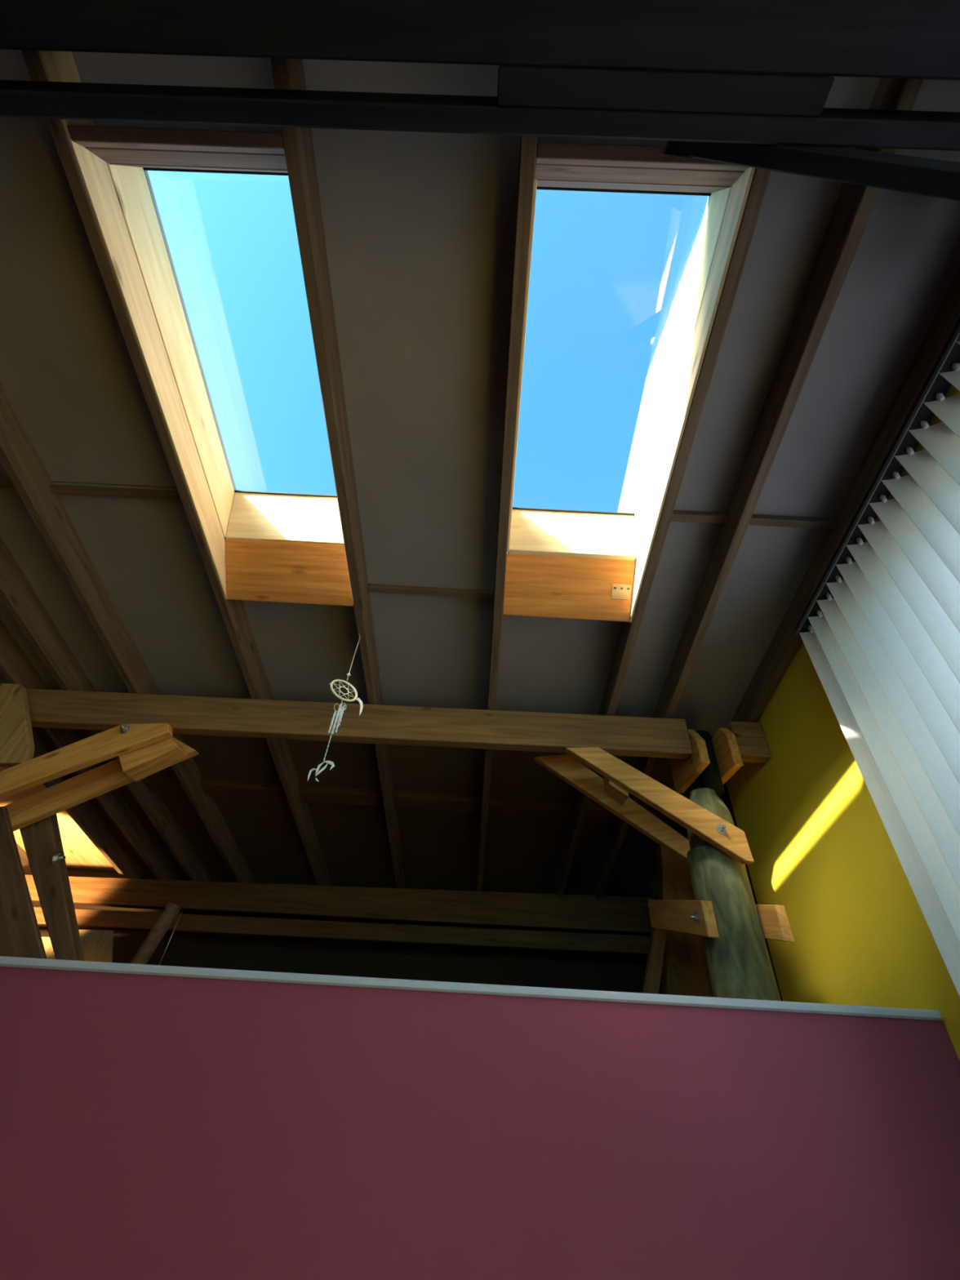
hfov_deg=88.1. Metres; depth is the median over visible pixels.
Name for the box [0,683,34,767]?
board
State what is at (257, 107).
ceiling beam
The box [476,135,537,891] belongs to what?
rafter
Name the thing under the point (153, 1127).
wall
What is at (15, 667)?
rafter
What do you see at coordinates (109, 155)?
header board
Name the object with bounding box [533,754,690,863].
brace
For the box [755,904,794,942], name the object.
plank
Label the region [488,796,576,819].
nogging
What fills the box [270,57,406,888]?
rafter
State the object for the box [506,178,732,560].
frame
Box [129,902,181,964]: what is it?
pole
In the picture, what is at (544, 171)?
header board
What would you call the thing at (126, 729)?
washer
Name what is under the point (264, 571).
trim board
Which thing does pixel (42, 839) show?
wooden post
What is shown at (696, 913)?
washer
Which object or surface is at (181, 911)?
wire
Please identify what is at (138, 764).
block
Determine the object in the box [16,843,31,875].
rafter
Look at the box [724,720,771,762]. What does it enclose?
purlin
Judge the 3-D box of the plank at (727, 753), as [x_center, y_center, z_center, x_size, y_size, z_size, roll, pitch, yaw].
[1.196,0.595,2.454,0.081,0.215,0.360,3,-38,1]
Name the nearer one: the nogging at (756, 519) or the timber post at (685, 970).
the nogging at (756, 519)
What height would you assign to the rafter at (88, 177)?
1.833 m
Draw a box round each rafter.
[0,381,255,883]
[0,536,211,881]
[0,618,178,879]
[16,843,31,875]
[21,49,332,885]
[31,728,144,879]
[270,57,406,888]
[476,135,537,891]
[551,167,771,897]
[588,77,924,899]
[642,267,959,899]
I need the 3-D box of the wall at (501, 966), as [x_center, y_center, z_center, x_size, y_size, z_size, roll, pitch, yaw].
[-1.326,2.958,3.360,5.147,2.389,0.150,3,-38,1]
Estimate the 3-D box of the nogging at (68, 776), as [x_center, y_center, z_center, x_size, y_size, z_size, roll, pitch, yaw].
[-2.585,0.910,3.240,0.243,0.075,0.127,3,-38,1]
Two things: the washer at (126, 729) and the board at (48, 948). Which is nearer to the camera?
the washer at (126, 729)
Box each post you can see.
[0,806,47,959]
[19,813,84,960]
[656,844,713,997]
[686,730,781,1000]
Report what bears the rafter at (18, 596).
attached to the ceiling
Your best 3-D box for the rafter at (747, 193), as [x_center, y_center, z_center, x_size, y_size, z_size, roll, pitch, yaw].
[0.694,-0.734,1.696,0.051,1.833,7.132,3,-38,1]
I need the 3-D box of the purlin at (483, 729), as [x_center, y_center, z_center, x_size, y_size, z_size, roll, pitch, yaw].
[-0.693,0.409,2.469,3.401,0.184,0.071,2,-38,2]
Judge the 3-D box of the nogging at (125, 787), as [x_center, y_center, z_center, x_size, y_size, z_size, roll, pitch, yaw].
[-2.309,0.926,3.234,0.226,0.075,0.127,3,-38,1]
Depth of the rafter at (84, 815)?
3.57 m
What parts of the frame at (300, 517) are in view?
frame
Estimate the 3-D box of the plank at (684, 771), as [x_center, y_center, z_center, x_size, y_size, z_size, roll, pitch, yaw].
[1.027,0.585,2.457,0.042,0.215,0.360,3,-38,1]
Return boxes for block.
[118,737,188,781]
[497,65,834,117]
[604,777,628,805]
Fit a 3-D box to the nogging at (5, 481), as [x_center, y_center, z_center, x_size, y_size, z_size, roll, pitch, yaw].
[-1.930,-0.637,1.989,0.320,0.044,0.037,3,-38,1]
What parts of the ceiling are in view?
panel, panel, panel, panel, panel, panel, panel, panel, panel, panel, panel, panel, panel, panel, panel, panel, panel, panel, panel, panel, panel, panel, panel, panel, panel, panel, panel, panel, panel, panel, panel, panel, panel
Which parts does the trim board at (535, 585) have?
metal plate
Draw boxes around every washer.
[51,850,62,865]
[120,724,129,733]
[694,911,699,923]
[715,823,727,834]
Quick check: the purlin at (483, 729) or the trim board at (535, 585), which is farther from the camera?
the purlin at (483, 729)
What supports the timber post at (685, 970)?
attached to the wall at (822, 850)
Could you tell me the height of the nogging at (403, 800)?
0.075 m
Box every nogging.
[0,475,14,487]
[48,484,181,500]
[60,771,78,781]
[113,784,129,791]
[200,778,287,800]
[297,785,383,807]
[367,583,493,598]
[392,791,482,813]
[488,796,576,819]
[642,806,683,826]
[671,510,728,524]
[748,514,838,529]
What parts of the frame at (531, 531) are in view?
frame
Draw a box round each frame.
[106,162,344,544]
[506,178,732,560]
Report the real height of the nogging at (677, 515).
0.044 m
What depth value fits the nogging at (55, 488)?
1.99 m
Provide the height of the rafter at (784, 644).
1.833 m
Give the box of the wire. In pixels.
[158,911,182,964]
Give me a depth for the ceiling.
1.89 m
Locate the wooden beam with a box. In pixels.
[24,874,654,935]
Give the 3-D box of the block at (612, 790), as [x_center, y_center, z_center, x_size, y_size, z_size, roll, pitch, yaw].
[0.620,0.668,2.259,0.091,0.131,0.115,3,-38,1]
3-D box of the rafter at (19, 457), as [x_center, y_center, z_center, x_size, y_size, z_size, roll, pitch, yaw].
[-1.740,-0.874,1.748,0.042,1.833,7.132,3,-38,1]
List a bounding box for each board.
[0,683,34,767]
[41,937,55,959]
[66,124,284,154]
[78,929,113,962]
[84,146,287,169]
[225,538,353,606]
[502,553,635,622]
[534,162,744,186]
[535,142,749,171]
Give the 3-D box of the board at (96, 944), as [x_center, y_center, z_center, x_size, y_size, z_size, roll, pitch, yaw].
[-2.777,2.227,3.516,0.479,0.306,0.020,3,-38,1]
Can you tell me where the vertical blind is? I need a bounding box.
[794,317,959,996]
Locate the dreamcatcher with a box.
[307,634,363,782]
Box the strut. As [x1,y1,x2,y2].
[642,928,666,994]
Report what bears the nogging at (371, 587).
attached to the rafter at (287, 73)
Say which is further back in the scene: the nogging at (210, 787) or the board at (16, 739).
the nogging at (210, 787)
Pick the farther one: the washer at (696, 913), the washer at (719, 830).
the washer at (719, 830)
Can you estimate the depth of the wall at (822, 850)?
1.93 m
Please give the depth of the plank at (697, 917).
2.03 m
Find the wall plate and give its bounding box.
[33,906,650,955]
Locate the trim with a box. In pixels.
[0,955,942,1020]
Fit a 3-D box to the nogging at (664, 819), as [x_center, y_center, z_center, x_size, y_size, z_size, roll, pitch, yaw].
[1.118,1.123,3.160,0.373,0.075,0.127,3,-38,1]
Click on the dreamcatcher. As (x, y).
(340, 711)
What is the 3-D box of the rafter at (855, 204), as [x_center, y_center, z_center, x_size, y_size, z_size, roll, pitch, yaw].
[0.984,-0.717,1.690,0.040,1.833,7.132,3,-38,1]
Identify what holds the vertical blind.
attached to the wall at (822, 850)
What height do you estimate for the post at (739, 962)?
2.745 m
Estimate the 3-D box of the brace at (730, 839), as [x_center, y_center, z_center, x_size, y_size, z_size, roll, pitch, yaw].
[0.741,0.683,2.122,0.723,0.461,0.080,3,-38,1]
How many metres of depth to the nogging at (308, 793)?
3.17 m
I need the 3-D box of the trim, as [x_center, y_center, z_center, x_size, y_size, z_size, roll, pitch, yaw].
[-1.255,0.982,1.496,5.143,0.086,0.125,3,-38,1]
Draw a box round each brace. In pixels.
[0,723,173,799]
[4,737,199,831]
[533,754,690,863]
[564,746,754,865]
[662,140,959,200]
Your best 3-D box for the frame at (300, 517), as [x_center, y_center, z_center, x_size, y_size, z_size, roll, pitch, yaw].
[-0.791,-0.954,1.816,0.643,0.476,1.157,3,-38,1]
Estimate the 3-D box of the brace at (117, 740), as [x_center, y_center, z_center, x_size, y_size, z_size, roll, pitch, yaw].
[-1.812,0.539,2.175,0.755,0.439,0.080,3,-38,1]
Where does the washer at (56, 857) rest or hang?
in the wooden post at (42, 839)
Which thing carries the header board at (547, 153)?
attached to the rafter at (528, 148)
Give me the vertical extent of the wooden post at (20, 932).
0.735 m
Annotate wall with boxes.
[0,966,959,1279]
[31,867,647,993]
[647,384,959,1060]
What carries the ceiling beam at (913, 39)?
attached to the wall
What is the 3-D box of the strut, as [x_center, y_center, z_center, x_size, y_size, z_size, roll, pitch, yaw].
[0.669,1.912,2.106,0.450,1.227,0.050,3,-38,1]
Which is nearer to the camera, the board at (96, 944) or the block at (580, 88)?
the block at (580, 88)
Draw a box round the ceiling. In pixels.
[0,48,959,897]
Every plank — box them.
[648,899,719,937]
[669,728,710,792]
[711,728,744,784]
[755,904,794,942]
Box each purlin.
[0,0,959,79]
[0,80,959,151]
[25,688,693,759]
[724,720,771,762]
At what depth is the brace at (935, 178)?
1.04 m
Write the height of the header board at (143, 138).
0.046 m

